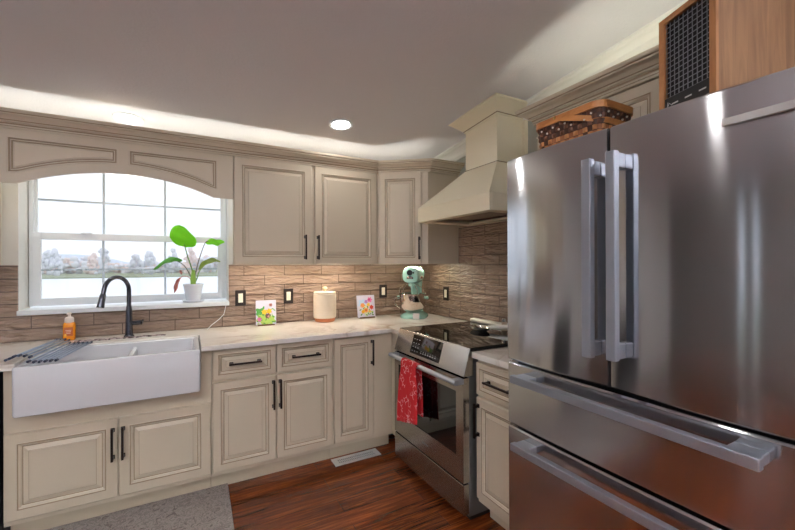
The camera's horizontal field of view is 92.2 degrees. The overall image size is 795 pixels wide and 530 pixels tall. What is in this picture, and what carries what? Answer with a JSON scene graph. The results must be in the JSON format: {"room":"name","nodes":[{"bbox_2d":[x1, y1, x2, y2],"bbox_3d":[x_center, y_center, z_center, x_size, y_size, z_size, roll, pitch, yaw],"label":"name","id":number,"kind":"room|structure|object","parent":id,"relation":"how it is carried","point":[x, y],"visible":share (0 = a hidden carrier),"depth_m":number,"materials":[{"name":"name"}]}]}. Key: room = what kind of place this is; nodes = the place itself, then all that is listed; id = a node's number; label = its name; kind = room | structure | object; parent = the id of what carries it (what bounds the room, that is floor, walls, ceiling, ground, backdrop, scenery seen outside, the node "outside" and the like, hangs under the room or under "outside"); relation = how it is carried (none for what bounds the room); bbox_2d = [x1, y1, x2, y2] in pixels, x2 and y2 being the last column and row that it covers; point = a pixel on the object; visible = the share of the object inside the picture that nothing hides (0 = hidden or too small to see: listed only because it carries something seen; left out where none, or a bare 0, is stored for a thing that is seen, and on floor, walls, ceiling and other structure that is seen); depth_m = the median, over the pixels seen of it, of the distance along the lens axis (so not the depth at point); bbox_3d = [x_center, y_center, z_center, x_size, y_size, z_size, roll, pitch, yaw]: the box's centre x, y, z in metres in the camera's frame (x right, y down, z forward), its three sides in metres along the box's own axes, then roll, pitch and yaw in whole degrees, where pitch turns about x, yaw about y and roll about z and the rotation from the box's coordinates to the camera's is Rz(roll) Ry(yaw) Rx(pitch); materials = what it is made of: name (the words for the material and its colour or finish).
{"room":"kitchen","nodes":[
{"label":"kitchen","id":0,"kind":"room"},
{"bbox_2d":[0,181,391,344],"bbox_3d":[-2.258,0.072,2.465,5.908,2.600,0.195,0,0,-29],"label":"wall","id":1,"kind":"structure","parent":0,"point":[14,197],"depth_m":2.34,"materials":[{"name":"white paint"}]},
{"bbox_2d":[0,182,0,264],"bbox_3d":[-2.559,-0.366,1.988,0.625,0.738,0.328,0,0,-29],"label":"upper cabinet","id":2,"kind":"object","parent":1,"relation":"attached to","point":[0,182],"visible":0.75,"depth_m":2.27,"materials":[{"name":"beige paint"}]},
{"bbox_2d":[17,173,228,315],"bbox_3d":[-1.833,-0.201,2.684,1.177,1.011,0.231,0,0,-29],"label":"window","id":3,"kind":"structure","parent":1,"relation":"in","point":[36,237],"depth_m":2.62,"materials":[{"name":"white plastic"}]},
{"bbox_2d":[153,225,223,302],"bbox_3d":[-1.530,-0.009,2.828,0.458,0.566,0.148,0,0,-29],"label":"potted plant","id":4,"kind":"object","parent":3,"relation":"on","point":[179,234],"visible":1,"depth_m":2.80,"materials":[{"name":"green plant"}]},
{"bbox_2d":[0,264,422,342],"bbox_3d":[-1.336,0.230,2.851,3.596,0.464,0.012,0,0,-29],"label":"tile backsplash","id":5,"kind":"structure","parent":1,"relation":"attached to","point":[349,281],"depth_m":2.95,"materials":[{"name":"brown tile"}]},
{"bbox_2d":[235,290,245,305],"bbox_3d":[-1.195,0.252,2.915,0.076,0.120,0.010,0,0,-29],"label":"wall outlet","id":6,"kind":"object","parent":5,"relation":"attached to","point":[240,295],"visible":1,"depth_m":2.91,"materials":[{"name":"grey plastic"}]},
{"bbox_2d":[284,288,292,303],"bbox_3d":[-0.879,0.250,3.088,0.076,0.120,0.010,0,0,-29],"label":"wall outlet","id":7,"kind":"object","parent":5,"relation":"attached to","point":[288,293],"visible":1,"depth_m":3.08,"materials":[{"name":"grey plastic"}]},
{"bbox_2d":[379,285,386,297],"bbox_3d":[-0.131,0.239,3.498,0.076,0.120,0.010,0,0,-29],"label":"wall outlet","id":8,"kind":"object","parent":5,"relation":"attached to","point":[382,288],"visible":1,"depth_m":3.49,"materials":[{"name":"grey plastic"}]},
{"bbox_2d":[228,156,376,264],"bbox_3d":[-0.707,-0.373,2.983,1.090,0.738,0.362,0,0,-29],"label":"upper cabinet","id":9,"kind":"object","parent":1,"relation":"attached to","point":[279,212],"visible":1,"depth_m":2.82,"materials":[{"name":"beige paint"}]},
{"bbox_2d":[0,127,232,198],"bbox_3d":[-1.668,-0.594,2.305,1.241,0.294,0.026,0,0,-29],"label":"arched valance","id":10,"kind":"object","parent":9,"relation":"attached to","point":[25,155],"visible":1,"depth_m":2.26,"materials":[{"name":"beige paint"}]},
{"bbox_2d":[0,107,464,175],"bbox_3d":[-1.109,-0.784,2.422,3.588,0.086,0.352,0,0,-29],"label":"crown molding","id":11,"kind":"structure","parent":9,"relation":"attached to","point":[11,118],"depth_m":2.48,"materials":[{"name":"beige paint"}]},
{"bbox_2d":[0,0,684,160],"bbox_3d":[-0.606,-1.186,-0.558,5.908,0.566,7.099,0,0,-29],"label":"ceiling","id":12,"kind":"structure","parent":0,"point":[268,72],"depth_m":1.96,"materials":[{"name":"white paint"}]},
{"bbox_2d":[112,112,143,125],"bbox_3d":[-1.722,-0.934,2.450,0.170,0.030,0.170,0,0,-29],"label":"recessed light","id":13,"kind":"object","parent":12,"relation":"in","point":[126,118],"visible":0.98,"depth_m":2.44,"materials":[{"name":"white plastic"}]},
{"bbox_2d":[329,118,352,130],"bbox_3d":[-0.398,-0.984,2.686,0.170,0.030,0.170,0,0,-29],"label":"recessed light","id":14,"kind":"object","parent":12,"relation":"in","point":[340,125],"visible":1,"depth_m":2.67,"materials":[{"name":"white plastic"}]},
{"bbox_2d":[228,434,505,529],"bbox_3d":[-0.596,1.405,-0.558,5.908,0.080,7.099,0,0,-29],"label":"floor","id":15,"kind":"structure","parent":0,"point":[380,492],"depth_m":2.22,"materials":[{"name":"red wood"}]},
{"bbox_2d":[0,372,10,529],"bbox_3d":[-2.288,0.928,1.914,0.596,0.848,0.678,0,0,-29],"label":"dishwasher","id":16,"kind":"object","parent":15,"relation":"on","point":[1,373],"visible":0.02,"depth_m":1.85,"materials":[{"name":"grey"}]},
{"bbox_2d":[3,348,210,529],"bbox_3d":[-1.629,0.934,2.294,0.897,0.870,0.664,0,0,-29],"label":"base cabinet","id":17,"kind":"object","parent":15,"relation":"on","point":[65,467],"visible":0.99,"depth_m":2.02,"materials":[{"name":"beige paint"}]},
{"bbox_2d":[46,483,233,529],"bbox_3d":[-1.490,1.363,1.598,1.514,0.012,0.960,0,0,-29],"label":"kitchen rug","id":18,"kind":"object","parent":15,"relation":"on","point":[208,508],"visible":1,"depth_m":2.06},
{"bbox_2d":[211,339,332,486],"bbox_3d":[-0.906,0.930,2.691,0.748,0.873,0.664,0,0,-29],"label":"base cabinet","id":19,"kind":"object","parent":15,"relation":"on","point":[272,405],"visible":1,"depth_m":2.41,"materials":[{"name":"beige paint"}]},
{"bbox_2d":[0,313,465,371],"bbox_3d":[-1.146,0.478,2.505,3.594,0.031,0.773,0,0,-29],"label":"countertop","id":20,"kind":"structure","parent":19,"relation":"on","point":[219,338],"depth_m":2.58,"materials":[{"name":"stone"}]},
{"bbox_2d":[4,338,92,363],"bbox_3d":[-1.831,0.446,2.031,0.219,0.037,0.536,0,0,-22],"label":"dish drying rack","id":21,"kind":"object","parent":20,"relation":"on","point":[73,348],"visible":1,"depth_m":1.99,"materials":[{"name":"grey metal"}]},
{"bbox_2d":[63,312,75,340],"bbox_3d":[-2.032,0.380,2.368,0.058,0.172,0.058,0,0,-29],"label":"soap dispenser","id":22,"kind":"object","parent":20,"relation":"on","point":[69,327],"visible":0.98,"depth_m":2.36,"materials":[{"name":"orange plastic"}]},
{"bbox_2d":[63,322,75,340],"bbox_3d":[-2.034,0.409,2.373,0.058,0.114,0.044,0,0,-29],"label":"bottle","id":23,"kind":"object","parent":22,"relation":"attached to","point":[69,328],"depth_m":2.36,"materials":[{"name":"orange plastic"}]},
{"bbox_2d":[12,337,200,417],"bbox_3d":[-1.543,0.589,2.141,0.772,0.235,0.470,0,0,-29],"label":"farmhouse sink","id":24,"kind":"object","parent":20,"relation":"in","point":[90,376],"visible":0.97,"depth_m":1.95,"materials":[{"name":"white fireclay"}]},
{"bbox_2d":[96,275,143,336],"bbox_3d":[-1.756,0.265,2.408,0.121,0.400,0.264,0,0,31],"label":"kitchen faucet","id":25,"kind":"object","parent":20,"relation":"on","point":[129,322],"visible":0.99,"depth_m":2.47,"materials":[{"name":"black metal"}]},
{"bbox_2d":[74,334,165,341],"bbox_3d":[-1.743,0.460,2.425,0.470,0.007,0.056,0,0,-29],"label":"mat","id":26,"kind":"object","parent":20,"relation":"on","point":[112,338],"visible":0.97,"depth_m":2.42,"materials":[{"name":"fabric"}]},
{"bbox_2d":[207,254,225,329],"bbox_3d":[-1.336,0.190,2.863,0.105,0.544,0.249,0,0,-12],"label":"power cord","id":27,"kind":"object","parent":20,"relation":"on","point":[215,254],"visible":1,"depth_m":2.92,"materials":[{"name":"white plastic"}]},
{"bbox_2d":[256,300,275,325],"bbox_3d":[-1.010,0.367,2.941,0.148,0.189,0.069,0,0,-22],"label":"card","id":28,"kind":"object","parent":20,"relation":"on","point":[265,309],"visible":1,"depth_m":2.94,"materials":[{"name":"white"}]},
{"bbox_2d":[313,286,335,321],"bbox_3d":[-0.596,0.318,3.139,0.184,0.285,0.184,0,0,-29],"label":"canister","id":29,"kind":"object","parent":20,"relation":"on","point":[324,302],"visible":1,"depth_m":3.06,"materials":[{"name":"beige ceramic"}]},
{"bbox_2d":[356,295,375,318],"bbox_3d":[-0.274,0.361,3.333,0.166,0.195,0.069,0,0,-29],"label":"card","id":30,"kind":"object","parent":20,"relation":"on","point":[365,303],"visible":1,"depth_m":3.33,"materials":[{"name":"white"}]},
{"bbox_2d":[358,297,373,315],"bbox_3d":[-0.275,0.363,3.324,0.146,0.164,0.026,0,0,-29],"label":"print","id":31,"kind":"object","parent":30,"relation":"on","point":[365,304],"depth_m":3.33,"materials":[{"name":"multicoloured paper"}]},
{"bbox_2d":[394,266,428,318],"bbox_3d":[0.133,0.233,3.333,0.319,0.448,0.296,0,0,-29],"label":"stand mixer","id":32,"kind":"object","parent":20,"relation":"on","point":[413,303],"visible":1,"depth_m":3.22,"materials":[{"name":"teal metal"}]},
{"bbox_2d":[394,292,428,312],"bbox_3d":[0.125,0.325,3.301,0.273,0.160,0.250,0,0,-29],"label":"bowl","id":33,"kind":"object","parent":32,"relation":"on","point":[412,302],"depth_m":3.21,"materials":[{"name":"beige ceramic"}]},
{"bbox_2d":[331,448,380,466],"bbox_3d":[-0.291,1.362,2.713,0.342,0.005,0.100,0,0,-29],"label":"floor vent","id":34,"kind":"object","parent":15,"relation":"in","point":[370,453],"visible":1,"depth_m":2.70,"materials":[{"name":"white metal"}]},
{"bbox_2d":[329,333,397,458],"bbox_3d":[-0.337,0.928,2.943,0.489,0.873,0.769,0,0,-29],"label":"base cabinet","id":35,"kind":"object","parent":15,"relation":"on","point":[363,368],"visible":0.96,"depth_m":2.72,"materials":[{"name":"beige paint"}]},
{"bbox_2d":[388,318,507,519],"bbox_3d":[0.449,0.886,2.491,0.780,0.950,0.770,0,0,-29],"label":"electric range","id":36,"kind":"object","parent":15,"relation":"on","point":[441,448],"visible":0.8,"depth_m":2.19,"materials":[{"name":"grey metal"}]},
{"bbox_2d":[397,357,422,424],"bbox_3d":[0.073,0.799,2.380,0.054,0.411,0.241,0,0,-29],"label":"dish towel","id":37,"kind":"object","parent":36,"relation":"hanging from","point":[410,386],"visible":0.99,"depth_m":2.34,"materials":[{"name":"red fabric"}]},
{"bbox_2d":[402,321,507,353],"bbox_3d":[0.493,0.453,2.516,0.676,0.029,0.769,0,0,-29],"label":"cooktop","id":38,"kind":"object","parent":36,"relation":"in","point":[457,337],"depth_m":2.38,"materials":[{"name":"black glass"}]},
{"bbox_2d":[470,325,507,331],"bbox_3d":[0.621,0.411,2.515,0.339,0.054,0.115,0,0,40],"label":"spoon rest","id":39,"kind":"object","parent":36,"relation":"on","point":[483,328],"visible":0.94,"depth_m":2.51,"materials":[{"name":"silver metal"}]},
{"bbox_2d":[501,318,506,330],"bbox_3d":[0.713,0.396,2.551,0.040,0.084,0.040,0,0,-29],"label":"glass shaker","id":40,"kind":"object","parent":36,"relation":"on","point":[504,320],"visible":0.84,"depth_m":2.54,"materials":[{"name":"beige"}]},
{"bbox_2d":[473,360,510,529],"bbox_3d":[0.772,0.924,2.013,0.694,0.873,0.362,0,0,-29],"label":"base cabinet","id":41,"kind":"object","parent":15,"relation":"on","point":[492,381],"visible":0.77,"depth_m":1.92,"materials":[{"name":"beige paint"}]},
{"bbox_2d":[472,347,512,369],"bbox_3d":[0.780,0.470,2.013,0.689,0.031,0.372,0,0,-29],"label":"countertop","id":42,"kind":"structure","parent":41,"relation":"on","point":[499,356],"depth_m":1.93,"materials":[{"name":"stone"}]},
{"bbox_2d":[507,67,794,529],"bbox_3d":[0.999,0.457,1.387,0.873,1.805,0.911,0,0,-29],"label":"refrigerator","id":43,"kind":"object","parent":15,"relation":"on","point":[651,257],"visible":1,"depth_m":1.08,"materials":[{"name":"grey metal"}]},
{"bbox_2d":[536,99,632,148],"bbox_3d":[0.774,-0.524,1.605,0.254,0.187,0.330,0,0,-29],"label":"basket","id":44,"kind":"object","parent":43,"relation":"on","point":[601,114],"visible":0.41,"depth_m":1.49,"materials":[{"name":"brown wicker"}]},
{"bbox_2d":[659,0,794,109],"bbox_3d":[1.013,-0.600,1.144,0.345,0.335,0.188,0,0,-8],"label":"space heater","id":45,"kind":"object","parent":43,"relation":"on","point":[706,46],"visible":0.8,"depth_m":1.05,"materials":[{"name":"brown wood"}]},
{"bbox_2d":[666,0,708,98],"bbox_3d":[0.850,-0.634,1.121,0.004,0.236,0.154,0,0,-8],"label":"grille","id":46,"kind":"object","parent":45,"relation":"attached to","point":[687,28],"depth_m":1.12,"materials":[{"name":"grey metal"}]},
{"bbox_2d":[667,87,708,106],"bbox_3d":[0.845,-0.485,1.118,0.002,0.034,0.137,0,0,-8],"label":"print","id":47,"kind":"object","parent":45,"relation":"attached to","point":[690,93],"depth_m":1.12,"materials":[{"name":"grey"}]},
{"bbox_2d":[429,121,537,320],"bbox_3d":[1.971,-0.144,0.738,0.150,3.000,6.899,0,0,-29],"label":"wall","id":48,"kind":"structure","parent":0,"point":[532,134],"depth_m":2.55,"materials":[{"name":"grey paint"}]},
{"bbox_2d":[377,172,458,263],"bbox_3d":[0.100,-0.376,3.308,0.633,0.738,0.568,0,0,-29],"label":"upper cabinet","id":49,"kind":"object","parent":48,"relation":"attached to","point":[401,239],"visible":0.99,"depth_m":3.09,"materials":[{"name":"beige paint"}]},
{"bbox_2d":[423,215,507,323],"bbox_3d":[0.711,0.048,2.869,0.012,0.814,1.948,0,0,-29],"label":"tile backsplash","id":50,"kind":"structure","parent":48,"relation":"attached to","point":[478,285],"depth_m":3.03,"materials":[{"name":"brown tile"}]},
{"bbox_2d":[443,287,448,300],"bbox_3d":[0.425,0.251,3.368,0.010,0.120,0.076,0,0,-29],"label":"wall outlet","id":51,"kind":"object","parent":50,"relation":"attached to","point":[445,289],"visible":1,"depth_m":3.36,"materials":[{"name":"grey plastic"}]},
{"bbox_2d":[418,92,527,225],"bbox_3d":[0.559,-0.688,2.614,0.517,0.752,0.765,0,0,-29],"label":"range hood","id":52,"kind":"object","parent":48,"relation":"attached to","point":[495,136],"visible":0.83,"depth_m":2.53,"materials":[{"name":"beige paint"}]},
{"bbox_2d":[434,0,687,161],"bbox_3d":[1.184,-1.096,1.933,0.075,0.529,4.048,0,0,-29],"label":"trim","id":53,"kind":"structure","parent":48,"relation":"attached to","point":[646,37],"depth_m":2.05,"materials":[{"name":"white paint"}]},
{"bbox_2d":[515,45,658,149],"bbox_3d":[1.157,-0.653,1.588,0.429,0.364,1.371,0,0,-29],"label":"upper cabinet","id":54,"kind":"object","parent":48,"relation":"attached to","point":[633,82],"visible":0.16,"depth_m":1.64,"materials":[{"name":"beige paint"}]},
{"label":"outside","id":55,"kind":"structure","parent":0,"visible":0},
{"bbox_2d":[42,270,217,278],"bbox_3d":[-152.202,3.441,132.105,460.000,0.500,142.000,0,0,-29],"label":"shore","id":56,"kind":"structure","parent":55,"point":[201,274],"depth_m":106.40,"materials":[{"name":"green plant"}]},
{"bbox_2d":[42,249,51,274],"bbox_3d":[-105.383,-0.743,115.063,5.423,7.836,4.277,0,0,-29],"label":"tree","id":57,"kind":"object","parent":56,"relation":"on","point":[45,253],"visible":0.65,"depth_m":114.23,"materials":[{"name":"white plant"}]},
{"bbox_2d":[45,248,64,275],"bbox_3d":[-94.122,-0.744,104.982,4.177,7.786,4.308,0,0,-29],"label":"tree","id":58,"kind":"object","parent":56,"relation":"on","point":[55,262],"visible":0.93,"depth_m":104.47,"materials":[{"name":"white plant"}]},
{"bbox_2d":[83,252,99,274],"bbox_3d":[-95.450,-0.405,120.309,5.138,7.088,5.163,0,0,-29],"label":"tree","id":59,"kind":"object","parent":56,"relation":"on","point":[91,263],"visible":0.8,"depth_m":119.50,"materials":[{"name":"white plant"}]},
{"bbox_2d":[93,248,113,273],"bbox_3d":[-84.143,-0.910,109.601,4.486,8.006,4.329,0,0,-29],"label":"tree","id":60,"kind":"object","parent":56,"relation":"on","point":[107,256],"visible":0.62,"depth_m":109.06,"materials":[{"name":"white plant"}]},
{"bbox_2d":[42,254,217,273],"bbox_3d":[-143.941,-1.207,117.265,281.650,10.792,9.838,0,0,-29],"label":"thicket","id":61,"kind":"object","parent":56,"relation":"on","point":[73,262],"visible":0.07,"depth_m":136.15,"materials":[{"name":"white plant"}]},
{"bbox_2d":[128,254,144,273],"bbox_3d":[-85.938,-0.306,126.124,4.569,6.815,4.630,0,0,-29],"label":"tree","id":62,"kind":"object","parent":56,"relation":"on","point":[135,262],"visible":0.88,"depth_m":125.37,"materials":[{"name":"white plant"}]},
{"bbox_2d":[141,251,158,274],"bbox_3d":[-74.767,-0.628,115.668,4.711,7.435,4.676,0,0,-29],"label":"tree","id":63,"kind":"object","parent":56,"relation":"on","point":[150,259],"visible":0.84,"depth_m":115.06,"materials":[{"name":"white plant"}]},
{"bbox_2d":[166,248,180,272],"bbox_3d":[-76.906,-1.401,131.375,4.510,8.931,4.225,0,0,-29],"label":"tree","id":64,"kind":"object","parent":56,"relation":"on","point":[174,264],"visible":0.81,"depth_m":130.75,"materials":[{"name":"white plant"}]},
{"bbox_2d":[182,248,198,273],"bbox_3d":[-63.719,-1.186,118.073,4.888,8.403,4.478,0,0,-29],"label":"tree","id":65,"kind":"object","parent":56,"relation":"on","point":[192,256],"visible":0.8,"depth_m":117.77,"materials":[{"name":"white plant"}]},
{"bbox_2d":[203,257,215,272],"bbox_3d":[-67.464,0.114,137.053,4.744,5.840,4.782,0,0,-29],"label":"tree","id":66,"kind":"object","parent":56,"relation":"on","point":[210,265],"visible":0.45,"depth_m":136.05,"materials":[{"name":"white plant"}]},
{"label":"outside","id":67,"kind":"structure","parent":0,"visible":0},
{"bbox_2d":[30,276,225,307],"bbox_3d":[-91.651,3.361,21.609,380.000,0.100,110.000,0,0,-29],"label":"lake","id":68,"kind":"structure","parent":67,"point":[80,287],"depth_m":53.08,"materials":[{"name":"white liquid"}]},
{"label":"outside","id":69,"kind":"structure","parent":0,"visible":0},
{"bbox_2d":[50,254,215,270],"bbox_3d":[-267.658,-2.750,166.916,531.000,12.859,50.000,0,0,-29],"label":"wooded ridge","id":70,"kind":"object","parent":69,"point":[62,255],"visible":0.05,"depth_m":204.44,"materials":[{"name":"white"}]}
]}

